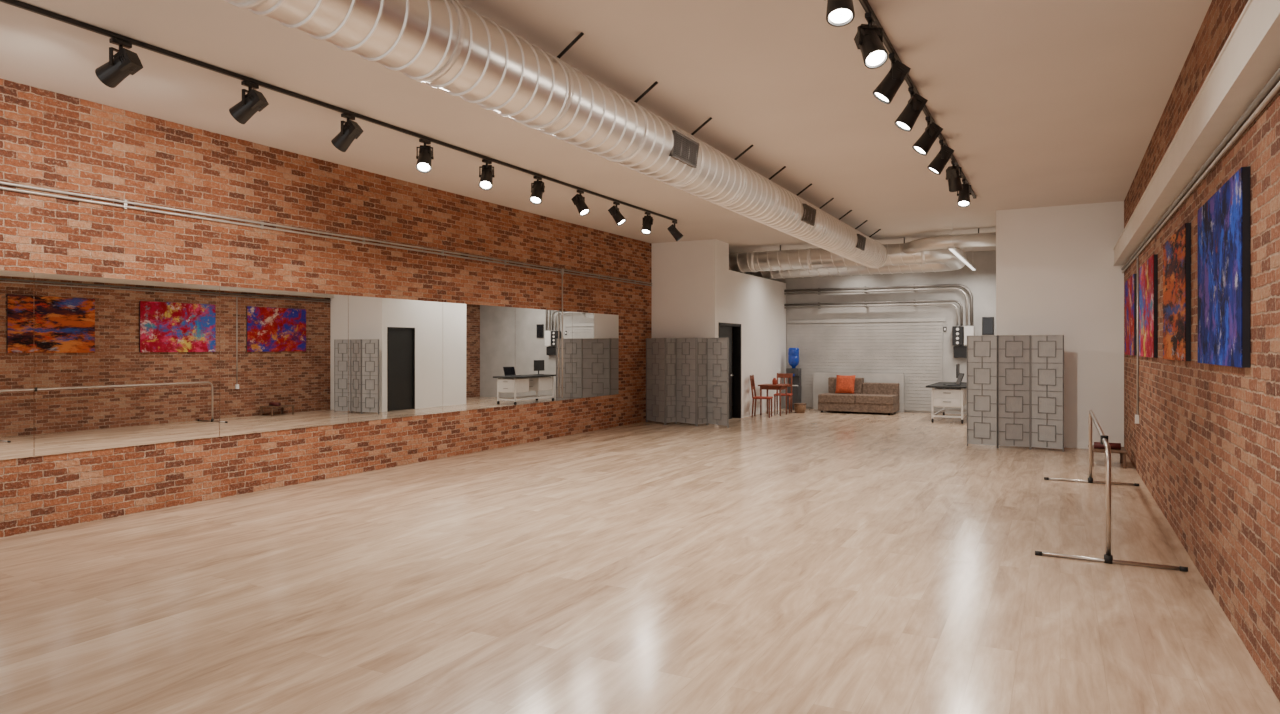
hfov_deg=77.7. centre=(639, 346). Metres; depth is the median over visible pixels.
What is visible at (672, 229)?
track spotlight
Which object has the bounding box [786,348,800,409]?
water cooler
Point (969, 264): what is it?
strip light
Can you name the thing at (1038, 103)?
ceiling
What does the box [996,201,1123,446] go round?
wall
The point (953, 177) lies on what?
track spotlight
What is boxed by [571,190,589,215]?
track spotlight
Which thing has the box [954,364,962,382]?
monitor
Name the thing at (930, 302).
conduit
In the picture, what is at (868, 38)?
track spotlight
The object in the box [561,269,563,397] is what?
conduit
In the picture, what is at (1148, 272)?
painting
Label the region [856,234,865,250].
vent grille
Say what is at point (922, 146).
track spotlight
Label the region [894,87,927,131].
track spotlight
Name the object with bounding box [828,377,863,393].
backrest cushion
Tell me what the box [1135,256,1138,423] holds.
conduit
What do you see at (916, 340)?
roller door
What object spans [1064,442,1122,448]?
baseboard
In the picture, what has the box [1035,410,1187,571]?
ballet barre
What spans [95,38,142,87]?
track spotlight
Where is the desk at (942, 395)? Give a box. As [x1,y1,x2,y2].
[926,382,966,423]
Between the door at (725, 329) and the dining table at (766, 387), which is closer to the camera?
the door at (725, 329)
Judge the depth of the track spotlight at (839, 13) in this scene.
4.63 m
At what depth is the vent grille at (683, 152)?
7.64 m
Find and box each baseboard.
[741,405,785,417]
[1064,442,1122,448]
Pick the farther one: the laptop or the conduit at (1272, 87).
the laptop
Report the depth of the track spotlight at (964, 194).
10.74 m
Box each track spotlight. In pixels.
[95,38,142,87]
[229,81,268,123]
[331,113,362,151]
[416,139,433,172]
[479,159,494,189]
[530,176,544,203]
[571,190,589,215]
[608,202,625,225]
[641,212,652,233]
[667,221,682,240]
[826,0,854,26]
[854,12,887,68]
[873,53,910,103]
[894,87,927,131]
[912,116,942,155]
[927,140,953,174]
[946,161,962,191]
[957,179,971,206]
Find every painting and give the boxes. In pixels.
[1125,274,1136,354]
[1139,254,1157,357]
[1163,223,1190,360]
[1198,166,1249,367]
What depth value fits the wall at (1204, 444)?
5.02 m
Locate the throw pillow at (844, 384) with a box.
[835,375,855,393]
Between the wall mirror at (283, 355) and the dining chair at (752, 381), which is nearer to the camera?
the wall mirror at (283, 355)
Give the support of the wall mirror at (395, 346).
attached to the wall at (49, 139)
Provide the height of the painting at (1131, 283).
1.070 m
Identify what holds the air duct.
hanging from the ceiling
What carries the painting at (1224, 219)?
attached to the wall at (1204, 444)
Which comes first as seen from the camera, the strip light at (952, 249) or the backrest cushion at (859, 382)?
the strip light at (952, 249)
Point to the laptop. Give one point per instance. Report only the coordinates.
(961, 375)
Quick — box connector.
[1104,554,1112,563]
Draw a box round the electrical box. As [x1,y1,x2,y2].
[952,326,973,357]
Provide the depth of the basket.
19.67 m
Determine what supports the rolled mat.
on the bench
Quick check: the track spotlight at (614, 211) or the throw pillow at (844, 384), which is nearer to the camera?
the track spotlight at (614, 211)
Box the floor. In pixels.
[0,406,1279,713]
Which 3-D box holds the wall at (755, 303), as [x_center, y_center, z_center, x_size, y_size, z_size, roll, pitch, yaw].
[2.076,-0.335,19.702,1.676,3.950,4.820,0,0,28]
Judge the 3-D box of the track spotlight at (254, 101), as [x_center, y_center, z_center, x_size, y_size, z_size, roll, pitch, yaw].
[-3.364,-2.093,6.831,0.314,0.346,0.184,0,0,11]
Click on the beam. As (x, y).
(1249, 58)
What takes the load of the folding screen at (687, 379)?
on the floor
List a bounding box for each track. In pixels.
[0,0,676,221]
[859,0,975,198]
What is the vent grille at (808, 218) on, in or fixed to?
attached to the air duct
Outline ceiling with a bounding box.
[0,0,1211,253]
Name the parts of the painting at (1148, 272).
stretcher frame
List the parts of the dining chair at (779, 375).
leg, seat, backrest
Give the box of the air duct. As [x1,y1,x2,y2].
[223,0,995,278]
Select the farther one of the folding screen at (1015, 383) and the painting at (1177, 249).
the folding screen at (1015, 383)
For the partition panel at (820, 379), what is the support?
on the floor
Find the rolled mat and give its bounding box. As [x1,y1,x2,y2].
[1094,442,1120,449]
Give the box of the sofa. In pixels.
[818,377,899,414]
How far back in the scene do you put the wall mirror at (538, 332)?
14.00 m
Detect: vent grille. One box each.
[669,130,698,167]
[801,203,815,225]
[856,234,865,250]
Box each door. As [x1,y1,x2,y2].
[719,323,740,418]
[786,318,944,410]
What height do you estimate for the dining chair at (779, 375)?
0.983 m
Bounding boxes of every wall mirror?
[0,270,33,459]
[34,273,218,455]
[219,286,347,436]
[348,295,442,422]
[443,302,514,412]
[515,307,571,404]
[572,312,618,398]
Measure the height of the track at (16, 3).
0.038 m
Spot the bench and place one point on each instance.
(1123, 452)
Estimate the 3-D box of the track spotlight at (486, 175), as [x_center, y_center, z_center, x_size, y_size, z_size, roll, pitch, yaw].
[-1.858,-2.083,9.633,0.184,0.367,0.272,0,0,-1]
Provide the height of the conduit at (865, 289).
1.030 m
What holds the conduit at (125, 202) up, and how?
attached to the wall at (49, 139)
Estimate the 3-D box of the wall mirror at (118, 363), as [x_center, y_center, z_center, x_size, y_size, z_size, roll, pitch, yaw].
[-4.967,0.155,7.829,0.012,1.631,1.755,0,0,28]
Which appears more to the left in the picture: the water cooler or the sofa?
the water cooler
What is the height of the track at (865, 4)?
0.038 m
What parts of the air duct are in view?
hanger rod, hanger rod, hanger rod, hanger rod, hanger rod, hanger rod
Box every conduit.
[0,181,651,285]
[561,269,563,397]
[784,284,972,324]
[784,300,962,325]
[1121,67,1279,272]
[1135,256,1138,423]
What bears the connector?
attached to the ballet barre
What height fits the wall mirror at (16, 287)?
1.631 m
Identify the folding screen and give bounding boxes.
[646,338,728,427]
[967,335,1063,451]
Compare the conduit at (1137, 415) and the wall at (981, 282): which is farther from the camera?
the wall at (981, 282)
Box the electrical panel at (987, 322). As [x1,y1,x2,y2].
[982,317,993,334]
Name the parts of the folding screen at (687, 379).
screen panel, panel frame, screen panel, panel frame, screen panel, panel frame, screen panel, panel frame, panel frame, screen panel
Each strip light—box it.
[948,246,965,260]
[963,259,975,269]
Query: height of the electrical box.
0.760 m
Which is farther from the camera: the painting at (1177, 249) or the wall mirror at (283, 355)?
the wall mirror at (283, 355)
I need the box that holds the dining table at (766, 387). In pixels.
[758,384,788,415]
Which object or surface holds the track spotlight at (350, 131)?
attached to the track at (16, 3)
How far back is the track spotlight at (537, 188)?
10.54 m
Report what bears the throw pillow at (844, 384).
on the sofa
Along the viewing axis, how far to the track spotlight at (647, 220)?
13.36 m
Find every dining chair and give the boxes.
[750,375,772,417]
[774,373,792,412]
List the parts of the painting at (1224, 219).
stretcher frame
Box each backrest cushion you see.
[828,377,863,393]
[862,382,898,401]
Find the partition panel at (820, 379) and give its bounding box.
[813,372,903,412]
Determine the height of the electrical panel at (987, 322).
0.430 m
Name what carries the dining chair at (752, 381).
on the floor
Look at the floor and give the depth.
5.25 m
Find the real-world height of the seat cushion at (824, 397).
0.200 m
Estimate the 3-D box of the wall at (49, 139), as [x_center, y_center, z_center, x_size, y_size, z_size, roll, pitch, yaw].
[-4.244,-0.335,9.480,0.250,3.950,18.800,0,0,28]
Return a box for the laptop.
[943,373,963,385]
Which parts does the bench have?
leg, seat, leg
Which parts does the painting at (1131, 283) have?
stretcher frame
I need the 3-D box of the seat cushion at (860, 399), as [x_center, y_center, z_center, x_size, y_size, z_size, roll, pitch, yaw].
[5.810,1.280,19.528,0.890,0.200,0.660,0,0,28]
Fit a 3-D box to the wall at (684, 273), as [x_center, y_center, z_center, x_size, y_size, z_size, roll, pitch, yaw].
[0.864,-0.335,17.515,1.776,3.950,0.180,0,0,28]
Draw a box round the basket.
[794,403,805,412]
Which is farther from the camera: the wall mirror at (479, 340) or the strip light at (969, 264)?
the strip light at (969, 264)
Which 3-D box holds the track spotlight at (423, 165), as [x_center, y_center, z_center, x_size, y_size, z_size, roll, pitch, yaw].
[-2.354,-2.083,8.693,0.184,0.366,0.276,0,0,-6]
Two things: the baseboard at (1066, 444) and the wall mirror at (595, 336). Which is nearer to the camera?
the baseboard at (1066, 444)
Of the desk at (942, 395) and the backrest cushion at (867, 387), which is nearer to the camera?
the desk at (942, 395)
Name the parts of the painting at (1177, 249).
stretcher frame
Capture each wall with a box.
[0,78,651,537]
[652,239,717,337]
[718,240,785,413]
[770,250,995,413]
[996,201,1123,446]
[1124,0,1279,701]
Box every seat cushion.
[818,393,858,402]
[855,394,897,404]
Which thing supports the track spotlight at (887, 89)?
attached to the track at (865, 4)
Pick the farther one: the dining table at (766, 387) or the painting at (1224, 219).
the dining table at (766, 387)
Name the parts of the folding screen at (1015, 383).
screen panel, panel frame, panel frame, screen panel, panel frame, screen panel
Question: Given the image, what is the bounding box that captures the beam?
[1113,0,1279,265]
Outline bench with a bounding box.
[1088,445,1126,468]
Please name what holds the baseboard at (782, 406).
attached to the wall at (755, 303)
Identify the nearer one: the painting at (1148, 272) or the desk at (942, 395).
the painting at (1148, 272)
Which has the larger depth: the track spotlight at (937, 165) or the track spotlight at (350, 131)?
the track spotlight at (937, 165)

